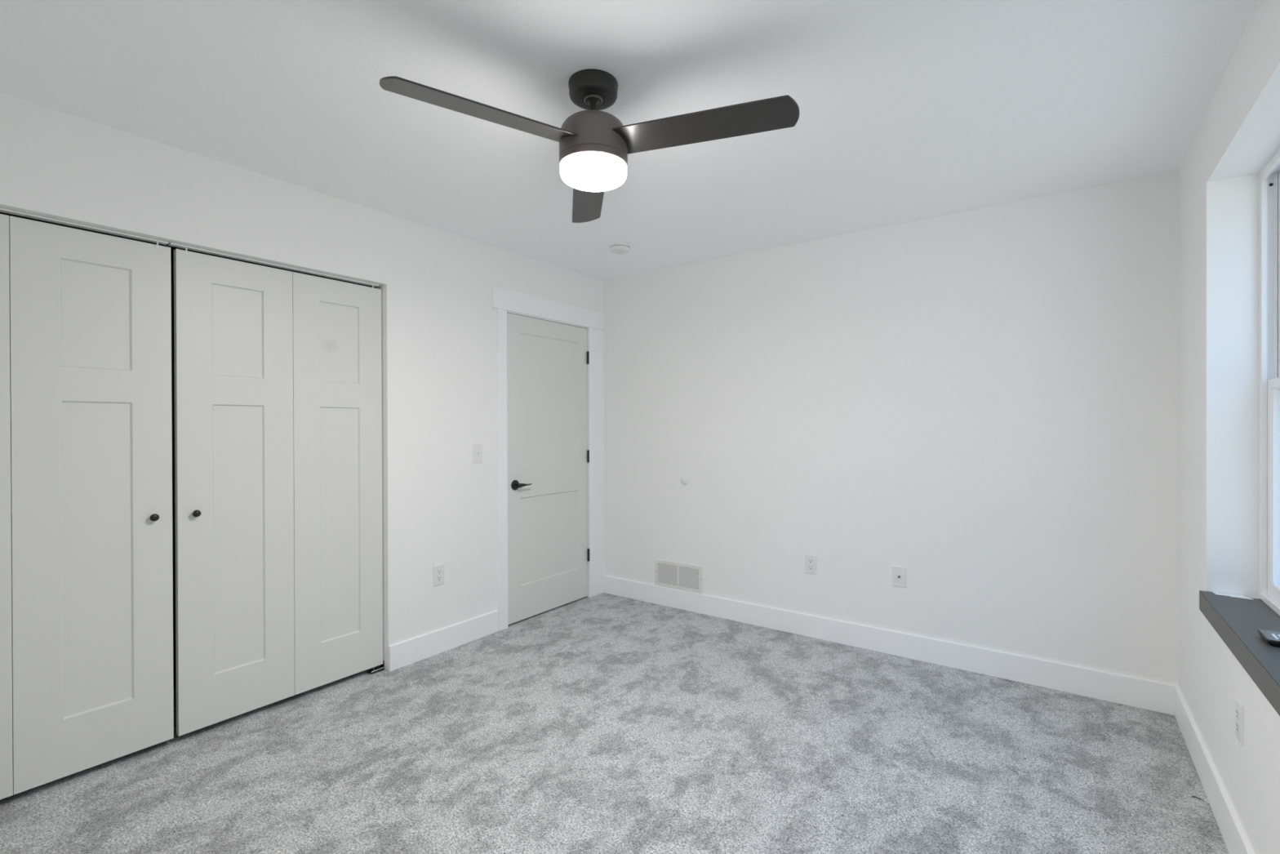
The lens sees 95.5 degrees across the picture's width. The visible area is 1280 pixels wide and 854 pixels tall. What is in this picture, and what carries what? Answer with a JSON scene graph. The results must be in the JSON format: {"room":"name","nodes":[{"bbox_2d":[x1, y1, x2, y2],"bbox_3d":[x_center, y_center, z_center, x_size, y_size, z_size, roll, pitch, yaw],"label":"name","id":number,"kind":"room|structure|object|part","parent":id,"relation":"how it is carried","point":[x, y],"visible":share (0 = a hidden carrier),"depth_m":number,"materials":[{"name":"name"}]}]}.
{"room":"empty bedroom","nodes":[
{"label":"empty bedroom","id":0,"kind":"room"},
{"bbox_2d":[0,213,374,684],"bbox_3d":[-2.305,0.092,2.560,0.680,2.450,2.600,0,0,36],"label":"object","id":1,"kind":"structure","parent":0,"point":[171,247],"depth_m":2.95,"materials":[{"name":"grey metal"}]},
{"bbox_2d":[0,93,602,671],"bbox_3d":[-1.542,0.084,2.934,0.120,2.440,4.100,0,0,36],"label":"wall","id":2,"kind":"structure","parent":0,"point":[438,318],"depth_m":3.15,"materials":[{"name":"paint"}]},
{"bbox_2d":[0,208,168,244],"bbox_3d":[-2.207,-0.751,2.020,0.029,0.007,0.908,0,0,36],"label":"door track","id":3,"kind":"object","parent":2,"relation":"attached to","point":[2,210],"visible":1,"depth_m":2.17,"materials":[{"name":"white metal"}]},
{"bbox_2d":[0,213,173,799],"bbox_3d":[-2.185,0.267,2.020,0.063,2.027,0.904,0,0,36],"label":"door","id":4,"kind":"structure","parent":3,"relation":"hanging from","point":[86,554],"depth_m":2.17,"materials":[{"name":"white paint"}]},
{"bbox_3d":[-1.944,0.362,2.326,0.030,0.030,0.030,0,0,36],"label":"knob","id":5,"kind":"part","parent":4,"relation":"part of","materials":[{"name":"black metal"}]},
{"bbox_2d":[168,242,378,286],"bbox_3d":[-1.674,-0.755,2.759,0.029,0.007,0.898,0,0,36],"label":"door track","id":6,"kind":"object","parent":2,"relation":"attached to","point":[171,244],"visible":1,"depth_m":2.69,"materials":[{"name":"white metal"}]},
{"bbox_2d":[173,247,382,736],"bbox_3d":[-1.648,0.262,2.763,0.063,2.027,0.894,0,0,36],"label":"door","id":7,"kind":"structure","parent":6,"relation":"hanging from","point":[277,373],"depth_m":2.69,"materials":[{"name":"white paint"}]},
{"bbox_3d":[-1.861,0.363,2.439,0.030,0.030,0.030,0,0,36],"label":"knob","id":8,"kind":"part","parent":7,"relation":"part of","materials":[{"name":"black metal"}]},
{"bbox_2d":[433,563,444,586],"bbox_3d":[-1.159,0.853,3.354,0.008,0.116,0.072,0,0,36],"label":"power outlet","id":9,"kind":"object","parent":2,"relation":"attached to","point":[438,570],"visible":1,"depth_m":3.35,"materials":[{"name":"white plastic"}]},
{"bbox_2d":[436,575,441,581],"bbox_3d":[-1.157,0.873,3.352,0.002,0.028,0.034,0,0,36],"label":"receptacle","id":10,"kind":"object","parent":9,"relation":"attached to","point":[438,577],"depth_m":3.35,"materials":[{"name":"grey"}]},
{"bbox_2d":[436,568,441,574],"bbox_3d":[-1.157,0.834,3.352,0.002,0.028,0.034,0,0,36],"label":"receptacle","id":11,"kind":"object","parent":9,"relation":"attached to","point":[438,571],"depth_m":3.35,"materials":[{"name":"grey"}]},
{"bbox_2d":[388,609,498,671],"bbox_3d":[-1.121,1.234,3.401,0.014,0.134,0.739,0,0,36],"label":"baseboard","id":12,"kind":"structure","parent":2,"relation":"attached to","point":[411,651],"depth_m":3.35,"materials":[{"name":"white paint"}]},
{"bbox_2d":[472,444,482,463],"bbox_3d":[-0.994,0.164,3.576,0.016,0.116,0.072,0,0,36],"label":"light switch","id":13,"kind":"object","parent":2,"relation":"attached to","point":[477,448],"visible":1,"depth_m":3.57,"materials":[{"name":"white plastic"}]},
{"bbox_2d":[506,312,589,624],"bbox_3d":[-0.619,0.270,4.092,0.096,2.030,0.791,0,0,36],"label":"door","id":14,"kind":"structure","parent":2,"relation":"in","point":[548,453],"depth_m":4.07,"materials":[{"name":"white paint"}]},
{"bbox_3d":[-0.770,0.383,3.844,0.050,0.030,0.113,0,0,36],"label":"lever","id":15,"kind":"part","parent":14,"relation":"part of","materials":[{"name":"black metal"}]},
{"bbox_2d":[491,286,604,631],"bbox_3d":[-0.654,0.205,4.144,0.142,2.184,1.098,0,0,36],"label":"door frame","id":16,"kind":"structure","parent":2,"relation":"attached to","point":[595,336],"depth_m":4.22,"materials":[{"name":"white paint"}]},
{"bbox_2d":[0,592,1229,853],"bbox_3d":[-0.432,1.304,2.139,4.108,0.005,4.140,0,0,36],"label":"floor","id":17,"kind":"structure","parent":0,"point":[602,723],"depth_m":2.25,"materials":[{"name":"grey carpet"}]},
{"bbox_2d":[366,660,384,673],"bbox_3d":[-1.412,1.278,3.103,0.048,0.043,0.083,0,0,36],"label":"pivot bracket","id":18,"kind":"object","parent":17,"relation":"on","point":[381,667],"visible":0.99,"depth_m":3.10,"materials":[{"name":"black metal"}]},
{"bbox_3d":[-1.396,1.291,3.092,0.010,0.011,0.072,0,0,36],"label":"rail","id":19,"kind":"part","parent":18,"relation":"part of","materials":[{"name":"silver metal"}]},
{"bbox_2d":[0,0,1258,280],"bbox_3d":[-0.460,-1.197,2.145,4.358,0.120,4.340,0,0,36],"label":"ceiling","id":20,"kind":"structure","parent":0,"point":[910,110],"depth_m":1.97,"materials":[{"name":"white paint"}]},
{"bbox_2d":[379,68,799,222],"bbox_3d":[-0.126,-0.974,1.826,1.131,0.324,1.147,0,0,36],"label":"ceiling fan","id":21,"kind":"object","parent":20,"relation":"hanging from","point":[595,146],"visible":1,"depth_m":1.82,"materials":[{"name":"brown metal"}]},
{"bbox_3d":[-0.454,-0.918,1.696,0.569,0.048,0.124,0,0,-37],"label":"blade","id":22,"kind":"part","parent":21,"relation":"part of","materials":[{"name":"black wood"}]},
{"bbox_3d":[-0.204,-0.921,2.302,0.124,0.048,0.569,0,0,-7],"label":"blade","id":23,"kind":"part","parent":21,"relation":"part of","materials":[{"name":"black wood"}]},
{"bbox_3d":[-0.154,-0.838,1.927,0.221,0.050,0.221,0,0,36],"label":"lamp shade","id":24,"kind":"part","parent":21,"relation":"part of","materials":[{"name":"white glass"}]},
{"bbox_3d":[0.196,-0.920,1.782,0.569,0.048,0.124,0,0,23],"label":"blade","id":25,"kind":"part","parent":21,"relation":"part of","materials":[{"name":"black wood"}]},
{"bbox_2d":[608,243,630,254],"bbox_3d":[-0.129,-1.124,3.681,0.133,0.038,0.133,0,0,36],"label":"smoke detector","id":26,"kind":"object","parent":20,"relation":"attached to","point":[615,248],"visible":1,"depth_m":3.64,"materials":[{"name":"white plastic"}]},
{"bbox_2d":[602,170,1178,684],"bbox_3d":[0.800,0.084,3.845,4.408,2.460,0.120,0,0,36],"label":"wall","id":27,"kind":"structure","parent":0,"point":[982,404],"depth_m":3.19,"materials":[{"name":"paint"}]},
{"bbox_2d":[654,558,702,594],"bbox_3d":[0.271,1.062,4.153,0.401,0.196,0.009,0,0,36],"label":"air vent","id":28,"kind":"object","parent":27,"relation":"in","point":[670,574],"visible":1,"depth_m":4.15,"materials":[{"name":"white metal"}]},
{"bbox_2d":[680,476,688,484],"bbox_3d":[0.312,0.381,4.113,0.060,0.060,0.019,0,0,36],"label":"door stop","id":29,"kind":"object","parent":27,"relation":"attached to","point":[684,480],"visible":1,"depth_m":4.11,"materials":[{"name":"white plastic"}]},
{"bbox_2d":[804,554,817,574],"bbox_3d":[1.054,0.848,3.587,0.072,0.116,0.008,0,0,36],"label":"power outlet","id":30,"kind":"object","parent":27,"relation":"attached to","point":[811,561],"visible":1,"depth_m":3.58,"materials":[{"name":"white plastic"}]},
{"bbox_2d":[808,564,813,569],"bbox_3d":[1.053,0.867,3.586,0.034,0.028,0.002,0,0,36],"label":"receptacle","id":31,"kind":"object","parent":30,"relation":"attached to","point":[810,566],"depth_m":3.59,"materials":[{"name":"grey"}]},
{"bbox_2d":[808,559,813,564],"bbox_3d":[1.052,0.828,3.585,0.034,0.028,0.002,0,0,36],"label":"receptacle","id":32,"kind":"object","parent":30,"relation":"attached to","point":[810,561],"depth_m":3.58,"materials":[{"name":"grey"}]},
{"bbox_2d":[604,575,1178,715],"bbox_3d":[1.060,1.227,3.581,3.338,0.134,0.014,0,0,36],"label":"baseboard","id":33,"kind":"structure","parent":27,"relation":"attached to","point":[1139,692],"depth_m":3.20,"materials":[{"name":"white paint"}]},
{"bbox_2d":[892,565,906,587],"bbox_3d":[1.464,0.847,3.286,0.072,0.116,0.016,0,0,36],"label":"cable jack","id":34,"kind":"object","parent":27,"relation":"attached to","point":[899,573],"visible":1,"depth_m":3.29,"materials":[{"name":"white plastic"}]},
{"bbox_2d":[1178,0,1279,853],"bbox_3d":[1.296,0.093,0.884,0.205,2.460,4.100,0,0,36],"label":"wall","id":35,"kind":"structure","parent":0,"point":[1237,135],"depth_m":2.06,"materials":[{"name":"paint"}]},
{"bbox_2d":[1174,685,1254,853],"bbox_3d":[1.207,1.236,0.947,0.014,0.134,4.086,0,0,36],"label":"baseboard","id":36,"kind":"structure","parent":35,"relation":"attached to","point":[1236,840],"depth_m":1.98,"materials":[{"name":"white paint"}]},
{"bbox_2d":[1199,148,1279,715],"bbox_3d":[1.432,-0.107,1.086,0.226,1.556,2.400,0,0,36],"label":"window","id":37,"kind":"structure","parent":35,"relation":"in","point":[1237,621],"depth_m":1.98,"materials":[{"name":"white plastic"}]},
{"bbox_2d":[1212,591,1253,599],"bbox_3d":[2.092,0.595,2.054,0.098,0.001,0.048,0,0,36],"label":"paper strip","id":38,"kind":"object","parent":37,"relation":"on","point":[1215,593],"visible":1,"depth_m":2.05,"materials":[{"name":"white paper"}]},
{"bbox_3d":[1.404,0.636,1.111,0.152,0.070,2.387,0,0,36],"label":"sill","id":39,"kind":"part","parent":37,"relation":"part of","materials":[{"name":"grey stone"}]},
{"bbox_2d":[1257,629,1279,647],"bbox_3d":[1.762,0.588,1.617,0.045,0.020,0.104,0,0,36],"label":"remote control","id":40,"kind":"object","parent":37,"relation":"on","point":[1272,637],"visible":1,"depth_m":1.61,"materials":[{"name":"black plastic"}]},
{"bbox_3d":[1.762,0.581,1.617,0.040,0.001,0.099,0,0,36],"label":"plate","id":41,"kind":"part","parent":40,"relation":"part of","materials":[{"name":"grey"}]},
{"bbox_3d":[1.491,-0.139,1.043,0.072,1.492,2.400,0,0,36],"label":"frame","id":42,"kind":"part","parent":37,"relation":"part of","materials":[{"name":"white plastic"}]},
{"bbox_3d":[1.839,0.209,1.543,0.018,0.736,1.138,0,0,36],"label":"sash","id":43,"kind":"part","parent":37,"relation":"part of","materials":[{"name":"white plastic"}]},
{"bbox_3d":[1.860,-0.495,1.524,0.022,0.743,1.138,0,0,36],"label":"sash","id":44,"kind":"part","parent":37,"relation":"part of","materials":[{"name":"white plastic"}]},
{"bbox_2d":[1235,697,1244,746],"bbox_3d":[1.763,0.865,1.712,0.008,0.116,0.072,0,0,36],"label":"power outlet","id":45,"kind":"object","parent":35,"relation":"attached to","point":[1239,708],"visible":1,"depth_m":1.70,"materials":[{"name":"white plastic"}]},
{"bbox_2d":[1235,721,1239,733],"bbox_3d":[1.761,0.885,1.713,0.002,0.028,0.034,0,0,36],"label":"receptacle","id":46,"kind":"object","parent":45,"relation":"attached to","point":[1237,722],"depth_m":1.71,"materials":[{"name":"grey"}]},
{"bbox_2d":[1235,707,1239,719],"bbox_3d":[1.761,0.846,1.713,0.002,0.028,0.034,0,0,36],"label":"receptacle","id":47,"kind":"object","parent":45,"relation":"attached to","point":[1237,708],"depth_m":1.71,"materials":[{"name":"grey plastic"}]}
]}

